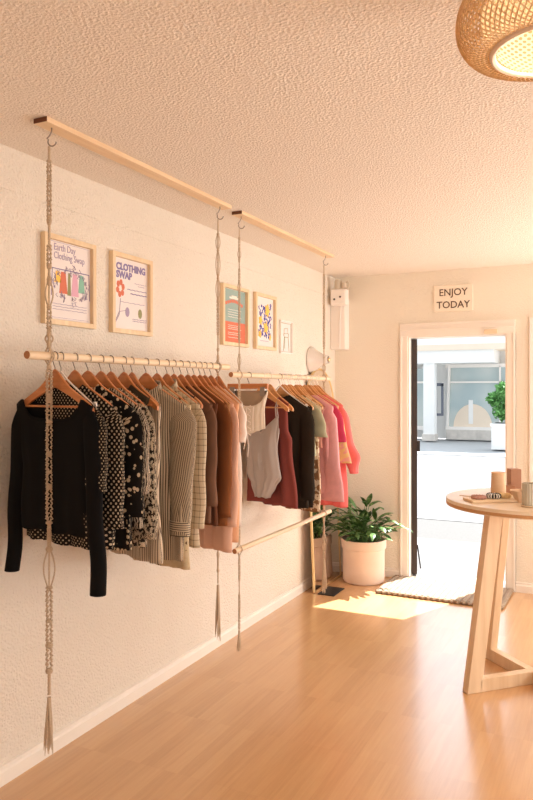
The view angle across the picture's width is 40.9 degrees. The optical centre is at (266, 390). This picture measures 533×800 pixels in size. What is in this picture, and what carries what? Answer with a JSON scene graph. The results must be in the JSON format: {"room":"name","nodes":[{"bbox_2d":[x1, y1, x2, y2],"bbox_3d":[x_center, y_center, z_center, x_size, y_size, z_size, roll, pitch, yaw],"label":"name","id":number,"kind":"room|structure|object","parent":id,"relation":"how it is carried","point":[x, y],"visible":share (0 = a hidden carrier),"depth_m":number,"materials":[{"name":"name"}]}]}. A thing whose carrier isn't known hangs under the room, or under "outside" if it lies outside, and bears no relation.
{"room":"second-hand shop","nodes":[
{"label":"second-hand shop","id":0,"kind":"room"},
{"bbox_2d":[0,144,334,764],"bbox_3d":[-1.163,0.291,2.834,0.180,2.550,8.035,0,0,26],"label":"wall","id":1,"kind":"structure","parent":0,"point":[149,615],"depth_m":3.53,"materials":[{"name":"paint"}]},
{"bbox_2d":[40,231,95,328],"bbox_3d":[-0.877,-0.483,3.185,0.026,0.390,0.335,0,0,26],"label":"framed poster","id":2,"kind":"object","parent":1,"relation":"attached to","point":[73,271],"visible":1,"depth_m":3.19,"materials":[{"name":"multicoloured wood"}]},
{"bbox_2d":[49,239,89,323],"bbox_3d":[-0.885,-0.483,3.189,0.004,0.346,0.291,0,0,26],"label":"print","id":3,"kind":"object","parent":2,"relation":"attached to","point":[70,271],"depth_m":3.20,"materials":[{"name":"paper"}]},
{"bbox_2d":[109,250,152,336],"bbox_3d":[-0.677,-0.481,3.594,0.026,0.394,0.331,0,0,26],"label":"framed poster","id":4,"kind":"object","parent":1,"relation":"attached to","point":[130,277],"visible":1,"depth_m":3.59,"materials":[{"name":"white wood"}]},
{"bbox_2d":[116,257,146,331],"bbox_3d":[-0.686,-0.481,3.598,0.004,0.350,0.287,0,0,26],"label":"print","id":5,"kind":"object","parent":4,"relation":"attached to","point":[131,272],"depth_m":3.60,"materials":[{"name":"paper"}]},
{"bbox_2d":[0,576,312,787],"bbox_3d":[-1.075,1.527,2.791,0.016,0.078,7.675,0,0,26],"label":"baseboard","id":6,"kind":"structure","parent":1,"relation":"attached to","point":[22,762],"depth_m":3.60,"materials":[{"name":"paint"}]},
{"bbox_2d":[0,184,329,295],"bbox_3d":[-1.109,-0.815,2.735,0.004,0.010,7.545,0,0,26],"label":"trim","id":7,"kind":"structure","parent":1,"relation":"attached to","point":[1,186],"depth_m":3.63,"materials":[{"name":"paint"}]},
{"bbox_2d":[220,283,248,347],"bbox_3d":[-0.201,-0.478,4.573,0.026,0.382,0.349,0,0,26],"label":"framed poster","id":8,"kind":"object","parent":1,"relation":"attached to","point":[228,292],"visible":0.88,"depth_m":4.55,"materials":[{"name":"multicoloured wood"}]},
{"bbox_2d":[253,292,276,350],"bbox_3d":[-0.008,-0.478,4.968,0.026,0.384,0.325,0,0,26],"label":"framed poster","id":9,"kind":"object","parent":1,"relation":"attached to","point":[264,305],"visible":1,"depth_m":4.97,"materials":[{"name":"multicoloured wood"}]},
{"bbox_2d":[258,296,272,346],"bbox_3d":[-0.016,-0.478,4.972,0.004,0.340,0.281,0,0,26],"label":"print","id":10,"kind":"object","parent":9,"relation":"attached to","point":[265,303],"depth_m":4.98,"materials":[{"name":"paper"}]},
{"bbox_2d":[279,320,292,353],"bbox_3d":[0.145,-0.398,5.293,0.016,0.243,0.215,0,0,26],"label":"framed poster","id":11,"kind":"object","parent":1,"relation":"attached to","point":[285,327],"visible":1,"depth_m":5.29,"materials":[{"name":"paper"}]},
{"bbox_2d":[281,321,290,352],"bbox_3d":[0.142,-0.398,5.295,0.004,0.227,0.199,0,0,26],"label":"print","id":12,"kind":"object","parent":11,"relation":"attached to","point":[285,325],"depth_m":5.29,"materials":[{"name":"paper"}]},
{"bbox_2d":[306,346,330,372],"bbox_3d":[0.433,-0.249,5.710,0.168,0.219,0.219,0,0,26],"label":"wall sconce","id":13,"kind":"object","parent":1,"relation":"attached to","point":[314,358],"visible":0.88,"depth_m":5.67,"materials":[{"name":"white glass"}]},
{"bbox_2d":[311,395,343,501],"bbox_3d":[0.256,0.369,4.795,0.636,0.689,0.081,0,0,39],"label":"blouse","id":14,"kind":"object","parent":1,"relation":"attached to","point":[332,490],"visible":0.36,"depth_m":4.64,"materials":[{"name":"fabric"}]},
{"bbox_2d":[324,396,351,462],"bbox_3d":[0.302,0.249,4.889,0.663,0.449,0.076,0,0,40],"label":"blouse","id":15,"kind":"object","parent":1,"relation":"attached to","point":[344,455],"visible":0.08,"depth_m":4.69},
{"bbox_2d":[320,395,359,507],"bbox_3d":[0.333,0.405,4.952,0.711,0.760,0.086,0,0,36],"label":"blouse","id":16,"kind":"object","parent":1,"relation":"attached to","point":[354,454],"visible":0.16,"depth_m":4.79,"materials":[{"name":"pink fabric"}]},
{"bbox_2d":[331,305,348,349],"bbox_3d":[0.631,-0.574,6.159,0.129,0.440,0.123,0,0,26],"label":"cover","id":17,"kind":"object","parent":1,"relation":"attached to","point":[339,314],"visible":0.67,"depth_m":6.12,"materials":[{"name":"white paint"}]},
{"bbox_2d":[331,280,349,305],"bbox_3d":[0.627,-0.832,6.048,0.161,0.215,0.091,0,0,26],"label":"alarm box","id":18,"kind":"object","parent":17,"relation":"attached to","point":[339,294],"visible":1,"depth_m":6.03,"materials":[{"name":"white paint"}]},
{"bbox_2d":[199,387,238,552],"bbox_3d":[-0.314,0.382,3.626,0.078,0.818,0.532,0,0,-43],"label":"tunic","id":19,"kind":"object","parent":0,"point":[219,538],"visible":0.18,"depth_m":3.45,"materials":[{"name":"pink fabric"}]},
{"bbox_2d":[224,389,246,526],"bbox_3d":[-0.256,0.333,3.745,0.077,0.695,0.517,0,0,-37],"label":"t-shirt","id":20,"kind":"object","parent":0,"point":[242,417],"visible":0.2,"depth_m":3.58,"materials":[{"name":"beige fabric"}]},
{"bbox_2d":[0,0,532,277],"bbox_3d":[1.115,-1.059,1.712,5.297,0.150,8.055,0,0,26],"label":"ceiling","id":21,"kind":"structure","parent":0,"point":[362,132],"depth_m":2.54,"materials":[{"name":"paint"}]},
{"bbox_2d":[34,116,231,219],"bbox_3d":[-0.513,-0.940,3.187,0.064,0.088,1.372,0,0,26],"label":"plank","id":22,"kind":"object","parent":21,"relation":"attached to","point":[55,127],"visible":1,"depth_m":2.98,"materials":[{"name":"brown wood"}]},
{"bbox_2d":[43,146,55,754],"bbox_3d":[-0.799,0.222,2.629,0.046,2.243,0.035,0,0,26],"label":"rope","id":23,"kind":"object","parent":22,"relation":"hanging from","point":[48,732],"visible":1,"depth_m":2.62,"materials":[{"name":"fabric"}]},
{"bbox_2d":[24,351,229,369],"bbox_3d":[-0.527,-0.128,3.186,0.031,0.031,1.463,0,0,26],"label":"clothes rod","id":24,"kind":"object","parent":23,"relation":"hanging from","point":[35,355],"visible":0.98,"depth_m":2.97,"materials":[{"name":"brown wood"}]},
{"bbox_2d":[24,351,94,412],"bbox_3d":[-0.788,-0.035,2.653,0.430,0.226,0.018,0,0,35],"label":"clothes hanger","id":25,"kind":"object","parent":24,"relation":"hanging from","point":[59,382],"visible":0.81,"depth_m":2.64,"materials":[{"name":"brown wood"}]},
{"bbox_2d":[4,399,106,596],"bbox_3d":[-0.789,0.371,2.651,0.551,0.688,0.061,0,0,35],"label":"long sleeve top","id":26,"kind":"object","parent":25,"relation":"hanging from","point":[75,448],"visible":0.98,"depth_m":2.61,"materials":[{"name":"fabric"}]},
{"bbox_2d":[59,352,96,407],"bbox_3d":[-0.772,-0.040,2.685,0.431,0.215,0.008,0,0,39],"label":"clothes hanger","id":27,"kind":"object","parent":24,"relation":"hanging from","point":[60,372],"visible":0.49,"depth_m":2.63,"materials":[{"name":"white paint"}]},
{"bbox_2d":[27,384,107,549],"bbox_3d":[-0.772,0.271,2.684,0.556,0.598,0.080,0,0,39],"label":"blouse","id":28,"kind":"object","parent":27,"relation":"hanging from","point":[58,396],"visible":0.18,"depth_m":2.60,"materials":[{"name":"fabric"}]},
{"bbox_2d":[65,353,111,405],"bbox_3d":[-0.740,-0.035,2.751,0.430,0.226,0.018,0,0,35],"label":"clothes hanger","id":29,"kind":"object","parent":24,"relation":"hanging from","point":[75,378],"visible":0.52,"depth_m":2.74,"materials":[{"name":"brown wood"}]},
{"bbox_2d":[79,384,124,548],"bbox_3d":[-0.740,0.280,2.751,0.550,0.612,0.084,0,0,35],"label":"shirt","id":30,"kind":"object","parent":29,"relation":"hanging from","point":[113,499],"visible":0.27,"depth_m":2.60,"materials":[{"name":"fabric"}]},
{"bbox_2d":[82,354,128,404],"bbox_3d":[-0.706,-0.035,2.819,0.430,0.226,0.017,0,0,28],"label":"clothes hanger","id":31,"kind":"object","parent":24,"relation":"hanging from","point":[89,377],"visible":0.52,"depth_m":2.81,"materials":[{"name":"brown wood"}]},
{"bbox_2d":[43,384,144,550],"bbox_3d":[-0.706,0.292,2.820,0.560,0.638,0.073,0,0,28],"label":"blouse","id":32,"kind":"object","parent":31,"relation":"hanging from","point":[134,448],"visible":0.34,"depth_m":2.69,"materials":[{"name":"fabric"}]},
{"bbox_2d":[95,355,137,405],"bbox_3d":[-0.672,-0.035,2.890,0.430,0.226,0.018,0,0,35],"label":"clothes hanger","id":33,"kind":"object","parent":24,"relation":"hanging from","point":[101,376],"visible":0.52,"depth_m":2.87,"materials":[{"name":"brown wood"}]},
{"bbox_2d":[108,388,150,527],"bbox_3d":[-0.671,0.258,2.892,0.545,0.545,0.071,0,0,35],"label":"blouse","id":34,"kind":"object","parent":33,"relation":"hanging from","point":[137,522],"visible":0.12,"depth_m":2.74,"materials":[{"name":"fabric"}]},
{"bbox_2d":[107,355,144,405],"bbox_3d":[-0.644,-0.035,2.948,0.430,0.226,0.018,0,0,39],"label":"clothes hanger","id":35,"kind":"object","parent":24,"relation":"hanging from","point":[112,377],"visible":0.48,"depth_m":2.92,"materials":[{"name":"brown wood"}]},
{"bbox_2d":[119,388,157,547],"bbox_3d":[-0.645,0.303,2.947,0.566,0.635,0.080,0,0,39],"label":"blouse","id":36,"kind":"object","parent":35,"relation":"hanging from","point":[140,536],"visible":0.14,"depth_m":2.77,"materials":[{"name":"fabric"}]},
{"bbox_2d":[118,356,158,409],"bbox_3d":[-0.606,-0.035,3.026,0.430,0.226,0.018,0,0,39],"label":"clothes hanger","id":37,"kind":"object","parent":24,"relation":"hanging from","point":[126,381],"visible":0.48,"depth_m":3.00,"materials":[{"name":"brown wood"}]},
{"bbox_2d":[128,385,157,528],"bbox_3d":[-0.604,0.269,3.029,0.410,0.593,0.075,0,0,39],"label":"tank","id":38,"kind":"object","parent":37,"relation":"hanging from","point":[145,399],"visible":0.05,"depth_m":2.94,"materials":[{"name":"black fabric"}]},
{"bbox_2d":[128,357,158,404],"bbox_3d":[-0.582,-0.035,3.077,0.017,0.226,0.430,0,0,-42],"label":"clothes hanger","id":39,"kind":"object","parent":24,"relation":"hanging from","point":[131,375],"visible":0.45,"depth_m":3.04,"materials":[{"name":"brown wood"}]},
{"bbox_2d":[110,385,162,563],"bbox_3d":[-0.580,0.342,3.078,0.080,0.738,0.466,0,0,-42],"label":"shirt","id":40,"kind":"object","parent":39,"relation":"hanging from","point":[153,553],"visible":0.16,"depth_m":2.91,"materials":[{"name":"fabric"}]},
{"bbox_2d":[139,358,182,403],"bbox_3d":[-0.536,-0.035,3.168,0.430,0.226,0.018,0,0,32],"label":"clothes hanger","id":41,"kind":"object","parent":24,"relation":"hanging from","point":[146,380],"visible":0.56,"depth_m":3.16,"materials":[{"name":"brown wood"}]},
{"bbox_2d":[107,380,196,560],"bbox_3d":[-0.536,0.342,3.169,0.577,0.778,0.090,0,0,30],"label":"shirt","id":42,"kind":"object","parent":41,"relation":"hanging from","point":[178,424],"visible":0.38,"depth_m":3.05,"materials":[{"name":"fabric"}]},
{"bbox_2d":[152,359,187,403],"bbox_3d":[-0.500,-0.035,3.245,0.430,0.226,0.017,0,0,41],"label":"clothes hanger","id":43,"kind":"object","parent":24,"relation":"hanging from","point":[156,376],"visible":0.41,"depth_m":3.22,"materials":[{"name":"brown wood"}]},
{"bbox_2d":[126,385,190,569],"bbox_3d":[-0.500,0.377,3.244,0.466,0.808,0.078,0,0,41],"label":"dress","id":44,"kind":"object","parent":43,"relation":"hanging from","point":[185,564],"visible":0.07,"depth_m":3.10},
{"bbox_2d":[163,359,196,402],"bbox_3d":[-0.464,-0.035,3.317,0.430,0.226,0.018,0,0,42],"label":"clothes hanger","id":45,"kind":"object","parent":24,"relation":"hanging from","point":[167,378],"visible":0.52,"depth_m":3.30,"materials":[{"name":"brown wood"}]},
{"bbox_2d":[170,379,206,547],"bbox_3d":[-0.465,0.322,3.316,0.542,0.758,0.079,0,0,42],"label":"shirt","id":46,"kind":"object","parent":45,"relation":"hanging from","point":[199,485],"visible":0.21,"depth_m":3.14,"materials":[{"name":"fabric"}]},
{"bbox_2d":[171,360,202,407],"bbox_3d":[-0.439,-0.035,3.370,0.018,0.226,0.430,0,0,-44],"label":"clothes hanger","id":47,"kind":"object","parent":24,"relation":"hanging from","point":[174,376],"visible":0.35,"depth_m":3.32,"materials":[{"name":"brown wood"}]},
{"bbox_2d":[178,360,209,402],"bbox_3d":[-0.412,-0.035,3.424,0.430,0.226,0.018,0,0,44],"label":"clothes hanger","id":48,"kind":"object","parent":24,"relation":"hanging from","point":[181,377],"visible":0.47,"depth_m":3.40,"materials":[{"name":"brown wood"}]},
{"bbox_2d":[186,385,217,522],"bbox_3d":[-0.412,0.292,3.424,0.519,0.638,0.074,0,0,44],"label":"knit top","id":49,"kind":"object","parent":48,"relation":"hanging from","point":[211,421],"visible":0.21,"depth_m":3.25,"materials":[{"name":"fabric"}]},
{"bbox_2d":[185,361,215,403],"bbox_3d":[-0.385,-0.035,3.480,0.018,0.226,0.430,0,0,-44],"label":"clothes hanger","id":50,"kind":"object","parent":24,"relation":"hanging from","point":[188,377],"visible":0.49,"depth_m":3.45,"materials":[{"name":"brown wood"}]},
{"bbox_2d":[193,385,217,525],"bbox_3d":[-0.384,0.302,3.482,0.073,0.658,0.465,0,0,-44],"label":"shirt","id":51,"kind":"object","parent":50,"relation":"hanging from","point":[214,511],"visible":0.08,"depth_m":3.33,"materials":[{"name":"fabric"}]},
{"bbox_2d":[191,361,223,402],"bbox_3d":[-0.360,-0.035,3.530,0.430,0.226,0.017,0,0,41],"label":"clothes hanger","id":52,"kind":"object","parent":24,"relation":"hanging from","point":[195,378],"visible":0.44,"depth_m":3.50,"materials":[{"name":"brown wood"}]},
{"bbox_2d":[200,385,232,525],"bbox_3d":[-0.361,0.309,3.529,0.532,0.672,0.078,0,0,41],"label":"shirt","id":53,"kind":"object","parent":52,"relation":"hanging from","point":[223,416],"visible":0.3,"depth_m":3.36,"materials":[{"name":"orange fabric"}]},
{"bbox_2d":[197,362,227,402],"bbox_3d":[-0.336,-0.035,3.581,0.018,0.226,0.430,0,0,-45],"label":"clothes hanger","id":54,"kind":"object","parent":24,"relation":"hanging from","point":[200,377],"visible":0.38,"depth_m":3.55,"materials":[{"name":"brown wood"}]},
{"bbox_2d":[203,362,231,402],"bbox_3d":[-0.315,-0.035,3.625,0.018,0.226,0.430,0,0,-43],"label":"clothes hanger","id":55,"kind":"object","parent":24,"relation":"hanging from","point":[205,377],"visible":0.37,"depth_m":3.59,"materials":[{"name":"brown wood"}]},
{"bbox_2d":[208,362,236,402],"bbox_3d":[-0.288,-0.035,3.679,0.018,0.226,0.430,0,0,-42],"label":"clothes hanger","id":56,"kind":"object","parent":24,"relation":"hanging from","point":[212,379],"visible":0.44,"depth_m":3.64,"materials":[{"name":"brown wood"}]},
{"bbox_2d":[215,386,238,542],"bbox_3d":[-0.287,0.362,3.680,0.083,0.778,0.466,0,0,-42],"label":"dress","id":57,"kind":"object","parent":56,"relation":"hanging from","point":[235,533],"visible":0.08,"depth_m":3.54,"materials":[{"name":"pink fabric"}]},
{"bbox_2d":[215,363,240,402],"bbox_3d":[-0.257,-0.035,3.744,0.017,0.226,0.430,0,0,-37],"label":"clothes hanger","id":58,"kind":"object","parent":24,"relation":"hanging from","point":[220,382],"visible":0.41,"depth_m":3.70,"materials":[{"name":"brown wood"}]},
{"bbox_2d":[215,219,221,640],"bbox_3d":[-0.254,0.207,3.745,0.040,2.213,0.032,0,0,-8],"label":"rope","id":59,"kind":"object","parent":22,"relation":"hanging from","point":[217,612],"visible":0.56,"depth_m":3.74,"materials":[{"name":"fabric"}]},
{"bbox_2d":[232,210,333,265],"bbox_3d":[0.149,-0.940,4.546,0.064,0.088,1.423,0,0,26],"label":"plank","id":60,"kind":"object","parent":21,"relation":"attached to","point":[251,219],"visible":1,"depth_m":4.38,"materials":[{"name":"brown wood"}]},
{"bbox_2d":[236,228,242,650],"bbox_3d":[-0.150,0.273,3.958,0.029,2.344,0.038,0,0,-30],"label":"rope","id":61,"kind":"object","parent":60,"relation":"hanging from","point":[239,238],"visible":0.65,"depth_m":3.96,"materials":[{"name":"fabric"}]},
{"bbox_2d":[232,509,331,553],"bbox_3d":[0.144,0.877,4.562,0.030,0.030,1.458,0,0,26],"label":"clothes rod","id":62,"kind":"object","parent":61,"relation":"hanging from","point":[305,521],"visible":1,"depth_m":4.40,"materials":[{"name":"brown wood"}]},
{"bbox_2d":[322,265,326,593],"bbox_3d":[0.413,0.278,5.114,0.044,2.356,0.034,0,0,26],"label":"rope","id":63,"kind":"object","parent":60,"relation":"hanging from","point":[324,579],"visible":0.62,"depth_m":5.11,"materials":[{"name":"fabric"}]},
{"bbox_2d":[229,372,330,380],"bbox_3d":[0.131,-0.089,4.536,0.030,0.030,1.478,0,0,26],"label":"clothes rod","id":64,"kind":"object","parent":63,"relation":"hanging from","point":[231,374],"visible":0.99,"depth_m":4.35,"materials":[{"name":"brown wood"}]},
{"bbox_2d":[227,372,267,395],"bbox_3d":[-0.108,-0.040,4.069,0.280,0.137,0.028,0,0,34],"label":"hanger","id":65,"kind":"object","parent":64,"relation":"hanging from","point":[263,387],"visible":0.81,"depth_m":4.05,"materials":[{"name":"brown wood"}]},
{"bbox_2d":[237,391,267,456],"bbox_3d":[-0.111,0.185,4.063,0.282,0.372,0.052,0,0,34],"label":"corset","id":66,"kind":"object","parent":65,"relation":"hanging from","point":[254,404],"visible":0.61,"depth_m":4.03,"materials":[{"name":"fabric"}]},
{"bbox_2d":[257,373,288,411],"bbox_3d":[-0.023,0.004,4.222,0.018,0.227,0.430,0,0,-44],"label":"clothes hanger","id":67,"kind":"object","parent":64,"relation":"hanging from","point":[270,396],"visible":0.52,"depth_m":4.14,"materials":[{"name":"brown wood"}]},
{"bbox_2d":[247,397,297,508],"bbox_3d":[0.022,0.357,4.308,0.077,0.646,0.474,0,0,-39],"label":"tank","id":68,"kind":"object","parent":67,"relation":"hanging from","point":[285,493],"visible":0.42,"depth_m":4.17,"materials":[{"name":"red fabric"}]},
{"bbox_2d":[246,398,280,497],"bbox_3d":[-0.022,0.334,4.223,0.072,0.591,0.282,0,0,-44],"label":"bodysuit","id":69,"kind":"object","parent":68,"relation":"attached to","point":[263,467],"visible":0.94,"depth_m":4.18,"materials":[{"name":"fabric"}]},
{"bbox_2d":[268,373,293,410],"bbox_3d":[0.018,0.004,4.308,0.018,0.227,0.430,0,0,-39],"label":"clothes hanger","id":70,"kind":"object","parent":64,"relation":"hanging from","point":[272,390],"visible":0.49,"depth_m":4.26,"materials":[{"name":"brown wood"}]},
{"bbox_2d":[276,374,301,401],"bbox_3d":[0.101,0.004,4.477,0.018,0.227,0.430,0,0,-44],"label":"clothes hanger","id":71,"kind":"object","parent":64,"relation":"hanging from","point":[280,391],"visible":0.41,"depth_m":4.47,"materials":[{"name":"brown wood"}]},
{"bbox_2d":[275,374,307,406],"bbox_3d":[0.084,-0.001,4.439,0.431,0.215,0.008,0,0,41],"label":"clothes hanger","id":72,"kind":"object","parent":64,"relation":"hanging from","point":[306,405],"visible":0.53,"depth_m":4.40,"materials":[{"name":"white paint"}]},
{"bbox_2d":[246,395,314,507],"bbox_3d":[0.082,0.367,4.437,0.540,0.685,0.073,0,0,41],"label":"long sleeve top","id":73,"kind":"object","parent":72,"relation":"hanging from","point":[301,425],"visible":0.44,"depth_m":4.29,"materials":[{"name":"black fabric"}]},
{"bbox_2d":[282,374,313,409],"bbox_3d":[0.141,0.004,4.559,0.018,0.227,0.430,0,0,-43],"label":"clothes hanger","id":74,"kind":"object","parent":64,"relation":"hanging from","point":[288,385],"visible":0.38,"depth_m":4.52,"materials":[{"name":"brown wood"}]},
{"bbox_2d":[294,374,318,405],"bbox_3d":[0.190,0.004,4.659,0.018,0.227,0.430,0,0,-43],"label":"clothes hanger","id":75,"kind":"object","parent":64,"relation":"hanging from","point":[297,387],"visible":0.34,"depth_m":4.63,"materials":[{"name":"brown wood"}]},
{"bbox_2d":[272,395,321,512],"bbox_3d":[0.191,0.397,4.660,0.074,0.745,0.466,0,0,-43],"label":"dress","id":76,"kind":"object","parent":75,"relation":"hanging from","point":[317,476],"visible":0.18,"depth_m":4.52,"materials":[{"name":"fabric"}]},
{"bbox_2d":[302,395,327,455],"bbox_3d":[0.156,0.217,4.589,0.076,0.385,0.626,0,0,-44],"label":"t-shirt","id":77,"kind":"object","parent":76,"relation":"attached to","point":[320,425],"visible":0.11,"depth_m":4.39,"materials":[{"name":"green fabric"}]},
{"bbox_2d":[303,375,329,404],"bbox_3d":[0.256,0.004,4.794,0.430,0.227,0.018,0,0,39],"label":"clothes hanger","id":78,"kind":"object","parent":64,"relation":"hanging from","point":[306,387],"visible":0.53,"depth_m":4.77,"materials":[{"name":"brown wood"}]},
{"bbox_2d":[318,395,345,441],"bbox_3d":[0.286,0.217,4.857,0.615,0.385,0.074,0,0,41],"label":"t-shirt","id":79,"kind":"object","parent":64,"relation":"hanging from","point":[340,423],"visible":0.09,"depth_m":4.67,"materials":[{"name":"fabric"}]},
{"bbox_2d":[455,0,532,81],"bbox_3d":[0.622,-0.859,1.549,0.411,0.250,0.411,0,0,44],"label":"pendant lamp","id":80,"kind":"object","parent":21,"relation":"hanging from","point":[506,26],"visible":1,"depth_m":1.55,"materials":[{"name":"wicker"}]},
{"bbox_2d":[0,572,532,799],"bbox_3d":[1.115,1.616,1.712,5.297,0.100,8.055,0,0,26],"label":"floor","id":81,"kind":"structure","parent":0,"point":[355,693],"depth_m":3.38,"materials":[{"name":"laminate"}]},
{"bbox_2d":[307,368,340,592],"bbox_3d":[0.463,0.692,5.815,0.097,1.761,0.602,0,0,26],"label":"arched mirror","id":82,"kind":"object","parent":81,"relation":"on","point":[332,556],"visible":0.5,"depth_m":5.81,"materials":[{"name":"gold metal"}]},
{"bbox_2d":[318,586,344,595],"bbox_3d":[0.505,1.563,5.583,0.135,0.006,0.240,0,0,26],"label":"floor plate","id":83,"kind":"object","parent":81,"relation":"on","point":[330,591],"visible":0.96,"depth_m":5.56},
{"bbox_2d":[329,493,410,585],"bbox_3d":[0.786,1.205,5.797,0.738,0.722,0.564,0,0,26],"label":"potted plant","id":84,"kind":"object","parent":81,"relation":"on","point":[363,548],"visible":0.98,"depth_m":5.77,"materials":[{"name":"green plant"}]},
{"bbox_2d":[375,575,513,608],"bbox_3d":[1.384,1.551,5.555,0.960,0.029,0.547,0,0,27],"label":"door mat","id":85,"kind":"object","parent":81,"relation":"on","point":[406,586],"visible":0.78,"depth_m":5.53,"materials":[{"name":"fabric"}]},
{"bbox_2d":[446,488,532,693],"bbox_3d":[1.431,1.073,3.847,0.902,0.985,0.902,0,0,26],"label":"round table","id":86,"kind":"object","parent":81,"relation":"on","point":[486,611],"visible":0.85,"depth_m":3.73,"materials":[{"name":"brown wood"}]},
{"bbox_2d":[463,497,517,502],"bbox_3d":[1.181,0.574,3.776,0.250,0.014,0.130,0,0,-7],"label":"tray","id":87,"kind":"object","parent":86,"relation":"on","point":[469,499],"visible":0.84,"depth_m":3.72,"materials":[{"name":"brown wood"}]},
{"bbox_2d":[486,492,500,498],"bbox_3d":[1.201,0.553,3.780,0.079,0.028,0.078,0,0,26],"label":"scrunchie","id":88,"kind":"object","parent":87,"relation":"on","point":[489,495],"visible":0.99,"depth_m":3.75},
{"bbox_2d":[491,471,505,492],"bbox_3d":[1.285,0.515,3.963,0.082,0.131,0.082,0,0,26],"label":"cup","id":89,"kind":"object","parent":86,"relation":"on","point":[498,479],"visible":0.71,"depth_m":3.93,"materials":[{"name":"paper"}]},
{"bbox_2d":[507,468,520,488],"bbox_3d":[1.412,0.512,4.077,0.062,0.138,0.062,0,0,-2],"label":"wooden block","id":90,"kind":"object","parent":86,"relation":"on","point":[513,474],"visible":0.56,"depth_m":4.05,"materials":[{"name":"red wood"}]},
{"bbox_2d":[510,489,521,502],"bbox_3d":[1.331,0.550,3.737,0.110,0.062,0.113,0,0,26],"label":"bowl","id":91,"kind":"object","parent":86,"relation":"on","point":[517,493],"visible":0.63,"depth_m":3.72,"materials":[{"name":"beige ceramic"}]},
{"bbox_2d":[521,482,532,507],"bbox_3d":[1.326,0.522,3.593,0.092,0.118,0.092,0,0,26],"label":"tumbler","id":92,"kind":"object","parent":86,"relation":"on","point":[527,487],"visible":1,"depth_m":3.56,"materials":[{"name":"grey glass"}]},
{"bbox_2d":[335,264,532,590],"bbox_3d":[2.840,0.291,5.252,4.897,2.550,0.180,0,0,26],"label":"wall","id":93,"kind":"structure","parent":0,"point":[367,374],"depth_m":6.02,"materials":[{"name":"paint"}]},
{"bbox_2d":[341,562,399,576],"bbox_3d":[0.864,1.527,6.106,0.564,0.078,0.016,0,0,26],"label":"baseboard","id":94,"kind":"structure","parent":93,"relation":"attached to","point":[389,572],"depth_m":6.01,"materials":[{"name":"paint"}]},
{"bbox_2d":[412,339,420,573],"bbox_3d":[1.337,0.551,6.381,0.078,1.970,0.810,0,0,12],"label":"door","id":95,"kind":"structure","parent":93,"relation":"in","point":[415,443],"depth_m":6.00,"materials":[{"name":"metal"}]},
{"bbox_2d":[434,284,472,311],"bbox_3d":[1.512,-0.752,5.788,0.308,0.215,0.020,0,0,26],"label":"wall sign","id":96,"kind":"object","parent":93,"relation":"attached to","point":[459,297],"visible":1,"depth_m":5.78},
{"bbox_2d":[400,319,514,591],"bbox_3d":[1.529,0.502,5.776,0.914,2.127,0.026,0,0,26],"label":"trim","id":97,"kind":"structure","parent":93,"relation":"attached to","point":[507,326],"depth_m":5.80,"materials":[{"name":"paint"}]},
{"bbox_2d":[410,571,504,587],"bbox_3d":[1.581,1.557,5.882,0.790,0.018,0.210,0,0,26],"label":"threshold","id":98,"kind":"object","parent":93,"relation":"attached to","point":[452,578],"depth_m":5.93,"materials":[{"name":"metal"}]},
{"bbox_2d":[516,582,532,593],"bbox_3d":[3.471,1.527,4.835,3.397,0.078,0.016,0,0,26],"label":"baseboard","id":99,"kind":"structure","parent":93,"relation":"attached to","point":[522,587],"depth_m":5.55,"materials":[{"name":"paint"}]},
{"bbox_2d":[529,317,532,481],"bbox_3d":[3.294,0.136,4.977,2.750,1.410,0.128,0,0,26],"label":"window","id":100,"kind":"structure","parent":93,"relation":"in","point":[530,318],"depth_m":5.52,"materials":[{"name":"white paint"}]},
{"label":"outside","id":101,"kind":"structure","parent":0,"visible":0},
{"bbox_2d":[417,438,504,457],"bbox_3d":[8.828,1.704,24.955,22.000,0.125,15.400,0,0,26],"label":"pavement","id":102,"kind":"structure","parent":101,"point":[442,446],"depth_m":20.41,"materials":[{"name":"concrete"}]},
{"bbox_2d":[417,336,504,440],"bbox_3d":[6.653,-1.219,23.145,5.372,5.630,1.760,0,0,26],"label":"building","id":103,"kind":"structure","parent":102,"relation":"on","point":[455,376],"depth_m":23.23,"materials":[{"name":"stone"}]},
{"bbox_2d":[490,422,504,449],"bbox_3d":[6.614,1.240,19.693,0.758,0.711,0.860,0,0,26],"label":"planter","id":104,"kind":"object","parent":102,"relation":"on","point":[497,428],"visible":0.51,"depth_m":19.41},
{"bbox_2d":[485,381,504,421],"bbox_3d":[6.606,0.278,19.723,1.124,1.217,0.757,0,0,26],"label":"bush","id":105,"kind":"object","parent":104,"relation":"on","point":[496,398],"visible":0.53,"depth_m":19.65,"materials":[{"name":"green plant"}]},
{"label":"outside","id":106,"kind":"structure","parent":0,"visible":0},
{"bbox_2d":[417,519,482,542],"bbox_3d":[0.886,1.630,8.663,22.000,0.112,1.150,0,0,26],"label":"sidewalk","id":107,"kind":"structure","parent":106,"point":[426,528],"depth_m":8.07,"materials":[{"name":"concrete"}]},
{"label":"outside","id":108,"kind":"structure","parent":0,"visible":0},
{"bbox_2d":[417,516,482,523],"bbox_3d":[1.171,1.637,9.247,22.000,0.138,0.150,0,0,26],"label":"kerb","id":109,"kind":"object","parent":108,"point":[418,517],"depth_m":8.72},
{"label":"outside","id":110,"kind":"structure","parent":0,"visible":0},
{"bbox_2d":[417,538,504,580],"bbox_3d":[0.295,1.629,7.452,22.000,0.115,1.545,0,0,26],"label":"pavement","id":111,"kind":"structure","parent":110,"point":[457,558],"depth_m":6.75,"materials":[{"name":"concrete"}]},
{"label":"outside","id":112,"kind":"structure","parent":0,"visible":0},
{"bbox_2d":[417,454,504,520],"bbox_3d":[3.329,1.711,13.674,22.000,0.110,9.700,0,0,26],"label":"road","id":113,"kind":"structure","parent":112,"point":[438,476],"depth_m":13.53,"materials":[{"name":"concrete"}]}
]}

